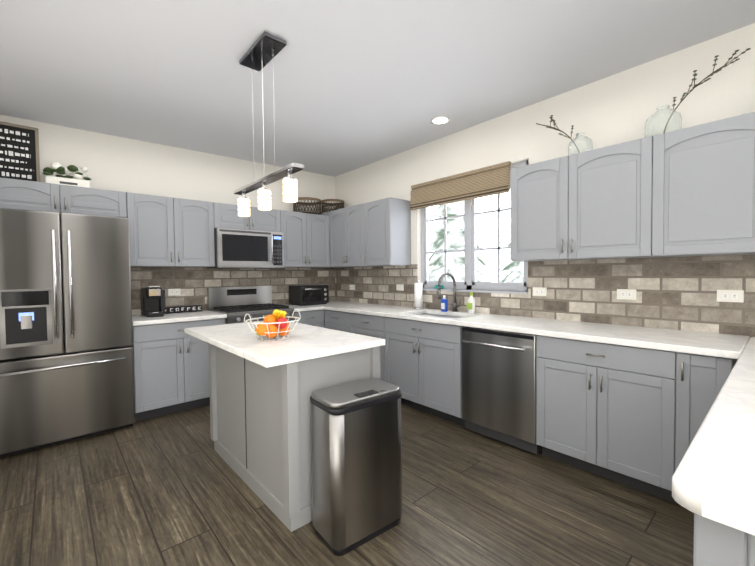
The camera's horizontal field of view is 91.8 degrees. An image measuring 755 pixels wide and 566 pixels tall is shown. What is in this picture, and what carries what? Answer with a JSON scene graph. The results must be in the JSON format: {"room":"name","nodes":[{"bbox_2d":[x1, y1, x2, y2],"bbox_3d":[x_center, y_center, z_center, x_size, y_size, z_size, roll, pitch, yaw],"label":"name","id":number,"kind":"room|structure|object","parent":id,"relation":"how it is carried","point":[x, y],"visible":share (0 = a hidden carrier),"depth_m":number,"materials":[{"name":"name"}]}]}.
{"room":"kitchen","nodes":[
{"label":"kitchen","id":0,"kind":"room"},
{"bbox_2d":[0,115,334,212],"bbox_3d":[-1.972,-0.172,4.249,3.832,2.780,0.160,-2,2,-42],"label":"wall","id":1,"kind":"structure","parent":0,"point":[115,163],"depth_m":3.84,"materials":[{"name":"paint"}]},
{"bbox_2d":[0,177,127,217],"bbox_3d":[-2.773,-0.703,3.193,0.930,0.255,0.333,-2,2,-42],"label":"upper cabinet","id":2,"kind":"object","parent":1,"relation":"attached to","point":[14,193],"depth_m":3.07,"materials":[{"name":"paint"}]},
{"bbox_2d":[0,121,39,181],"bbox_3d":[-3.063,-1.077,3.065,0.340,0.499,0.085,-2,2,-42],"label":"chalkboard sign","id":3,"kind":"object","parent":2,"relation":"on","point":[19,153],"visible":0.96,"depth_m":3.09,"materials":[{"name":"black"}]},
{"bbox_2d":[43,162,90,187],"bbox_3d":[-2.740,-0.948,3.236,0.332,0.227,0.149,-2,2,-42],"label":"flower box","id":4,"kind":"object","parent":2,"relation":"on","point":[57,169],"visible":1,"depth_m":3.21,"materials":[{"name":"white"}]},
{"bbox_2d":[128,192,215,266],"bbox_3d":[-2.134,-0.510,3.766,0.770,0.685,0.333,-2,2,-42],"label":"upper cabinet","id":5,"kind":"object","parent":1,"relation":"attached to","point":[163,231],"depth_m":3.62,"materials":[{"name":"paint"}]},
{"bbox_2d":[130,267,335,314],"bbox_3d":[-1.579,0.056,4.488,2.620,0.516,0.012,-2,2,-42],"label":"backsplash","id":6,"kind":"structure","parent":1,"relation":"attached to","point":[192,283],"depth_m":4.19,"materials":[{"name":"brick"}]},
{"bbox_2d":[168,289,180,295],"bbox_3d":[-2.184,0.099,3.936,0.120,0.074,0.008,-2,2,-42],"label":"electrical outlet","id":7,"kind":"object","parent":6,"relation":"attached to","point":[173,292],"visible":1,"depth_m":3.94,"materials":[{"name":"white plastic"}]},
{"bbox_2d":[216,203,279,231],"bbox_3d":[-1.563,-0.734,4.271,0.765,0.275,0.333,-2,2,-42],"label":"upper cabinet","id":8,"kind":"object","parent":1,"relation":"attached to","point":[227,217],"depth_m":4.14,"materials":[{"name":"paint"}]},
{"bbox_2d":[206,228,283,268],"bbox_3d":[-1.515,-0.381,4.230,0.755,0.420,0.462,-2,2,-42],"label":"microwave","id":9,"kind":"object","parent":8,"relation":"attached to","point":[242,249],"visible":1,"depth_m":4.06,"materials":[{"name":"grey metal"}]},
{"bbox_2d":[280,210,327,267],"bbox_3d":[-0.989,-0.548,4.745,0.714,0.685,0.393,-2,2,-42],"label":"upper cabinet","id":10,"kind":"object","parent":1,"relation":"attached to","point":[305,235],"depth_m":4.62,"materials":[{"name":"paint"}]},
{"bbox_2d":[293,197,321,214],"bbox_3d":[-0.922,-0.992,4.808,0.372,0.196,0.372,-2,2,-42],"label":"wire basket","id":11,"kind":"object","parent":10,"relation":"on","point":[313,204],"visible":0.75,"depth_m":4.70,"materials":[{"name":"brown"}]},
{"bbox_2d":[0,404,693,565],"bbox_3d":[0.490,1.291,1.539,3.832,0.050,7.520,-2,2,-42],"label":"floor","id":12,"kind":"structure","parent":0,"point":[172,489],"depth_m":2.02,"materials":[{"name":"brown wood"}]},
{"bbox_2d":[0,208,134,456],"bbox_3d":[-2.616,0.354,3.044,0.882,1.805,0.737,-2,2,-42],"label":"fridge","id":13,"kind":"object","parent":12,"relation":"on","point":[66,359],"visible":1,"depth_m":2.81,"materials":[{"name":"grey metal"}]},
{"bbox_2d":[131,317,226,421],"bbox_3d":[-2.034,0.796,3.688,0.790,0.876,0.618,-2,2,-42],"label":"base cabinet","id":14,"kind":"object","parent":12,"relation":"on","point":[171,365],"depth_m":3.39,"materials":[{"name":"paint"}]},
{"bbox_2d":[132,310,226,324],"bbox_3d":[-2.029,0.339,3.665,0.800,0.038,0.646,-2,2,-42],"label":"countertop","id":15,"kind":"structure","parent":14,"relation":"on","point":[204,315],"depth_m":3.49,"materials":[{"name":"white stone"}]},
{"bbox_2d":[141,286,165,316],"bbox_3d":[-2.203,0.174,3.621,0.190,0.295,0.320,-2,2,-42],"label":"coffee maker","id":16,"kind":"object","parent":15,"relation":"on","point":[153,302],"visible":1,"depth_m":3.58,"materials":[{"name":"black plastic"}]},
{"bbox_2d":[162,305,201,313],"bbox_3d":[-2.075,0.279,3.899,0.385,0.068,0.038,-2,2,-42],"label":"coffee sign","id":17,"kind":"object","parent":15,"relation":"on","point":[182,309],"visible":0.88,"depth_m":3.88,"materials":[{"name":"black plastic"}]},
{"bbox_2d":[207,285,294,323],"bbox_3d":[-1.417,0.630,4.162,0.754,1.170,0.705,-2,2,-42],"label":"range","id":18,"kind":"object","parent":12,"relation":"on","point":[236,304],"visible":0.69,"depth_m":4.18,"materials":[{"name":"silver metal"}]},
{"bbox_2d":[209,345,383,531],"bbox_3d":[-0.615,0.814,2.478,0.620,0.876,1.215,-2,2,-42],"label":"kitchen island","id":19,"kind":"object","parent":12,"relation":"on","point":[260,410],"depth_m":2.07,"materials":[{"name":"wood"}]},
{"bbox_2d":[184,321,384,368],"bbox_3d":[-0.699,0.357,2.472,0.760,0.038,1.400,-2,2,-42],"label":"island countertop","id":20,"kind":"structure","parent":19,"relation":"on","point":[305,342],"depth_m":2.13,"materials":[{"name":"white stone"}]},
{"bbox_2d":[244,309,300,340],"bbox_3d":[-0.642,0.249,2.254,0.327,0.184,0.328,-2,2,-42],"label":"fruit basket","id":21,"kind":"object","parent":20,"relation":"on","point":[274,324],"visible":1,"depth_m":2.19,"materials":[{"name":"white metal"}]},
{"bbox_2d":[294,309,322,327],"bbox_3d":[-0.985,0.762,4.580,0.424,0.876,0.678,-2,2,-42],"label":"base cabinet","id":22,"kind":"object","parent":12,"relation":"on","point":[314,317],"depth_m":4.37,"materials":[{"name":"paint"}]},
{"bbox_2d":[323,309,354,333],"bbox_3d":[-0.247,0.757,4.475,0.678,0.876,0.599,-2,2,-42],"label":"base cabinet","id":23,"kind":"object","parent":12,"relation":"on","point":[335,319],"depth_m":4.26,"materials":[{"name":"paint"}]},
{"bbox_2d":[287,305,322,308],"bbox_3d":[-1.016,0.305,4.566,0.392,0.038,0.646,-2,2,-42],"label":"countertop","id":24,"kind":"structure","parent":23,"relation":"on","point":[291,306],"depth_m":4.45,"materials":[{"name":"white stone"}]},
{"bbox_2d":[310,378,401,555],"bbox_3d":[-0.104,0.904,1.900,0.432,0.715,0.276,-2,2,-38],"label":"trash can","id":25,"kind":"object","parent":12,"relation":"on","point":[356,465],"visible":1,"depth_m":1.77,"materials":[{"name":"silver metal"}]},
{"bbox_2d":[355,313,378,337],"bbox_3d":[0.118,0.763,4.111,0.618,0.876,0.670,-2,2,-42],"label":"base cabinet","id":26,"kind":"object","parent":12,"relation":"on","point":[364,325],"depth_m":3.89,"materials":[{"name":"paint"}]},
{"bbox_2d":[379,313,494,426],"bbox_3d":[0.587,0.772,3.585,0.618,0.876,0.980,-2,2,-42],"label":"base cabinet","id":27,"kind":"object","parent":12,"relation":"on","point":[424,359],"depth_m":3.31,"materials":[{"name":"paint"}]},
{"bbox_2d":[461,326,541,453],"bbox_3d":[1.090,0.785,2.949,0.656,0.871,0.612,-2,2,-42],"label":"dishwasher","id":28,"kind":"object","parent":12,"relation":"on","point":[499,385],"visible":0.79,"depth_m":2.74,"materials":[{"name":"grey metal"}]},
{"bbox_2d":[536,337,658,495],"bbox_3d":[1.604,0.792,2.442,0.618,0.876,0.820,-2,2,-42],"label":"base cabinet","id":29,"kind":"object","parent":12,"relation":"on","point":[597,406],"depth_m":2.25,"materials":[{"name":"paint"}]},
{"bbox_2d":[319,301,746,360],"bbox_3d":[0.572,0.316,3.563,0.646,0.038,4.258,-2,2,-42],"label":"countertop","id":30,"kind":"structure","parent":29,"relation":"on","point":[665,340],"depth_m":2.46,"materials":[{"name":"white stone"}]},
{"bbox_2d":[289,285,328,305],"bbox_3d":[-0.879,0.153,4.758,0.420,0.250,0.343,-2,2,-42],"label":"toaster oven","id":31,"kind":"object","parent":30,"relation":"on","point":[302,295],"visible":1,"depth_m":4.64,"materials":[{"name":"black plastic"}]},
{"bbox_2d":[413,281,423,308],"bbox_3d":[0.452,0.129,4.029,0.120,0.310,0.118,-2,2,-42],"label":"paper towel","id":32,"kind":"object","parent":30,"relation":"on","point":[418,292],"visible":1,"depth_m":3.99,"materials":[{"name":"white paper"}]},
{"bbox_2d":[441,295,447,311],"bbox_3d":[0.673,0.208,3.692,0.042,0.165,0.070,-2,2,-42],"label":"soap bottle","id":33,"kind":"object","parent":30,"relation":"on","point":[444,304],"visible":1,"depth_m":3.67,"materials":[{"name":"blue plastic"}]},
{"bbox_2d":[437,272,460,311],"bbox_3d":[0.711,0.093,3.610,0.299,0.399,0.111,-2,2,-42],"label":"faucet","id":34,"kind":"object","parent":30,"relation":"on","point":[455,305],"visible":1,"depth_m":3.67,"materials":[{"name":"silver metal"}]},
{"bbox_2d":[467,292,474,312],"bbox_3d":[0.913,0.189,3.557,0.072,0.205,0.072,-2,2,-42],"label":"soap bottle","id":35,"kind":"object","parent":30,"relation":"on","point":[471,305],"visible":0.98,"depth_m":3.53,"materials":[{"name":"white plastic"}]},
{"bbox_2d":[655,353,734,498],"bbox_3d":[1.890,0.798,2.121,0.618,0.876,0.280,-2,2,-42],"label":"base cabinet","id":36,"kind":"object","parent":12,"relation":"on","point":[667,414],"depth_m":1.96,"materials":[{"name":"paint"}]},
{"bbox_2d":[663,337,754,536],"bbox_3d":[1.714,0.370,1.066,2.263,0.038,0.990,-2,2,-42],"label":"countertop","id":37,"kind":"structure","parent":36,"relation":"on","point":[713,478],"depth_m":0.78,"materials":[{"name":"white stone"}]},
{"bbox_2d":[693,517,754,565],"bbox_3d":[1.642,0.825,1.188,2.231,0.876,0.655,-2,2,-42],"label":"base cabinet","id":38,"kind":"object","parent":12,"relation":"on","point":[714,545],"depth_m":0.65,"materials":[{"name":"paint"}]},
{"bbox_2d":[0,0,754,176],"bbox_3d":[0.462,-1.481,1.465,4.232,0.173,7.921,-2,2,-42],"label":"ceiling","id":39,"kind":"structure","parent":0,"point":[359,83],"depth_m":2.44,"materials":[{"name":"white paint"}]},
{"bbox_2d":[239,31,286,101],"label":"ceiling canopy","id":40,"kind":"object","parent":39,"relation":"hanging from","point":[263,51],"depth_m":2.25,"materials":[{"name":"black metal"}]},
{"bbox_2d":[233,163,303,216],"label":"pendant light","id":41,"kind":"object","parent":40,"relation":"hanging from","point":[290,185],"depth_m":2.26,"materials":[{"name":"white glass"}]},
{"bbox_2d":[430,116,450,124],"bbox_3d":[0.586,-1.513,3.410,0.190,0.006,0.190,-2,2,-42],"label":"recessed light","id":42,"kind":"object","parent":39,"relation":"in","point":[440,120],"visible":0.98,"depth_m":3.41,"materials":[{"name":"white"}]},
{"bbox_2d":[335,23,754,291],"bbox_3d":[1.847,-0.170,2.722,0.160,2.780,7.200,-2,2,-42],"label":"wall","id":43,"kind":"structure","parent":0,"point":[618,108],"depth_m":2.81,"materials":[{"name":"paint"}]},
{"bbox_2d":[328,203,367,267],"bbox_3d":[-0.279,-0.581,4.675,0.393,0.740,0.794,-2,2,-42],"label":"upper cabinet","id":44,"kind":"object","parent":43,"relation":"attached to","point":[347,227],"depth_m":4.57,"materials":[{"name":"paint"}]},
{"bbox_2d":[321,199,343,212],"bbox_3d":[-0.620,-1.048,5.076,0.322,0.176,0.322,-2,2,-42],"label":"wire basket","id":45,"kind":"object","parent":44,"relation":"on","point":[331,204],"visible":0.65,"depth_m":4.97,"materials":[{"name":"brown wicker"}]},
{"bbox_2d":[368,197,410,266],"bbox_3d":[0.094,-0.575,4.301,0.333,0.740,0.500,-2,2,-42],"label":"upper cabinet","id":46,"kind":"object","parent":43,"relation":"attached to","point":[389,219],"depth_m":4.13,"materials":[{"name":"paint"}]},
{"bbox_2d":[420,160,528,293],"bbox_3d":[0.920,-0.504,3.702,0.135,1.185,1.295,-2,2,-42],"label":"window","id":47,"kind":"structure","parent":43,"relation":"in","point":[470,250],"depth_m":3.70,"materials":[{"name":"grey"}]},
{"bbox_2d":[410,161,510,209],"bbox_3d":[0.786,-0.958,3.722,0.049,0.277,1.195,-2,2,-42],"label":"blind","id":48,"kind":"object","parent":47,"relation":"attached to","point":[484,181],"visible":0.98,"depth_m":3.62,"materials":[{"name":"fabric"}]},
{"bbox_2d":[336,254,754,336],"bbox_3d":[1.157,0.058,3.376,0.012,0.516,5.288,-2,2,-42],"label":"backsplash","id":49,"kind":"structure","parent":43,"relation":"attached to","point":[676,293],"depth_m":2.70,"materials":[{"name":"tile"}]},
{"bbox_2d":[349,285,354,289],"bbox_3d":[-0.351,0.060,5.054,0.008,0.074,0.120,-2,2,-42],"label":"electrical outlet","id":50,"kind":"object","parent":49,"relation":"attached to","point":[351,287],"visible":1,"depth_m":5.05,"materials":[{"name":"white plastic"}]},
{"bbox_2d":[396,284,403,290],"bbox_3d":[0.268,0.052,4.359,0.008,0.074,0.120,-2,2,-42],"label":"electrical outlet","id":51,"kind":"object","parent":49,"relation":"attached to","point":[400,287],"visible":1,"depth_m":4.35,"materials":[{"name":"white plastic"}]},
{"bbox_2d":[533,287,546,295],"bbox_3d":[1.378,0.074,3.112,0.008,0.074,0.120,-2,2,-42],"label":"electrical outlet","id":52,"kind":"object","parent":49,"relation":"attached to","point":[539,291],"visible":1,"depth_m":3.11,"materials":[{"name":"white plastic"}]},
{"bbox_2d":[617,289,635,299],"bbox_3d":[1.797,0.083,2.642,0.008,0.074,0.120,-2,2,-42],"label":"electrical outlet","id":53,"kind":"object","parent":49,"relation":"attached to","point":[627,294],"visible":1,"depth_m":2.64,"materials":[{"name":"white plastic"}]},
{"bbox_2d":[717,290,743,302],"bbox_3d":[2.156,0.080,2.239,0.008,0.074,0.120,-2,2,-42],"label":"electrical outlet","id":54,"kind":"object","parent":49,"relation":"attached to","point":[730,295],"visible":1,"depth_m":2.23,"materials":[{"name":"white plastic"}]},
{"bbox_2d":[510,140,635,260],"bbox_3d":[1.526,-0.546,2.694,0.333,0.740,0.995,-2,2,-42],"label":"upper cabinet","id":55,"kind":"object","parent":43,"relation":"attached to","point":[579,206],"depth_m":2.58,"materials":[{"name":"paint"}]},
{"bbox_2d":[536,115,592,155],"bbox_3d":[1.415,-1.112,2.795,0.160,0.384,0.407,-2,2,-42],"label":"vase","id":56,"kind":"object","parent":55,"relation":"on","point":[571,132],"visible":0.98,"depth_m":2.74,"materials":[{"name":"clear glass"}]},
{"bbox_2d":[636,112,754,257],"bbox_3d":[2.163,-0.534,1.979,0.333,0.740,1.160,-2,2,-42],"label":"upper cabinet","id":57,"kind":"object","parent":43,"relation":"attached to","point":[688,191],"depth_m":2.10,"materials":[{"name":"paint"}]},
{"bbox_2d":[645,48,750,137],"bbox_3d":[1.921,-1.123,2.226,0.190,0.426,0.484,-2,2,-42],"label":"vase","id":58,"kind":"object","parent":57,"relation":"on","point":[682,98],"visible":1,"depth_m":2.27,"materials":[{"name":"clear glass"}]},
{"label":"outside","id":59,"kind":"structure","parent":0,"visible":0},
{"bbox_2d":[428,191,523,281],"bbox_3d":[3.933,-16.333,22.512,29.800,46.000,100.000,-2,2,-42],"label":"scenery","id":60,"kind":"structure","parent":59,"point":[511,271],"depth_m":19.56,"materials":[{"name":"white"}]}
]}

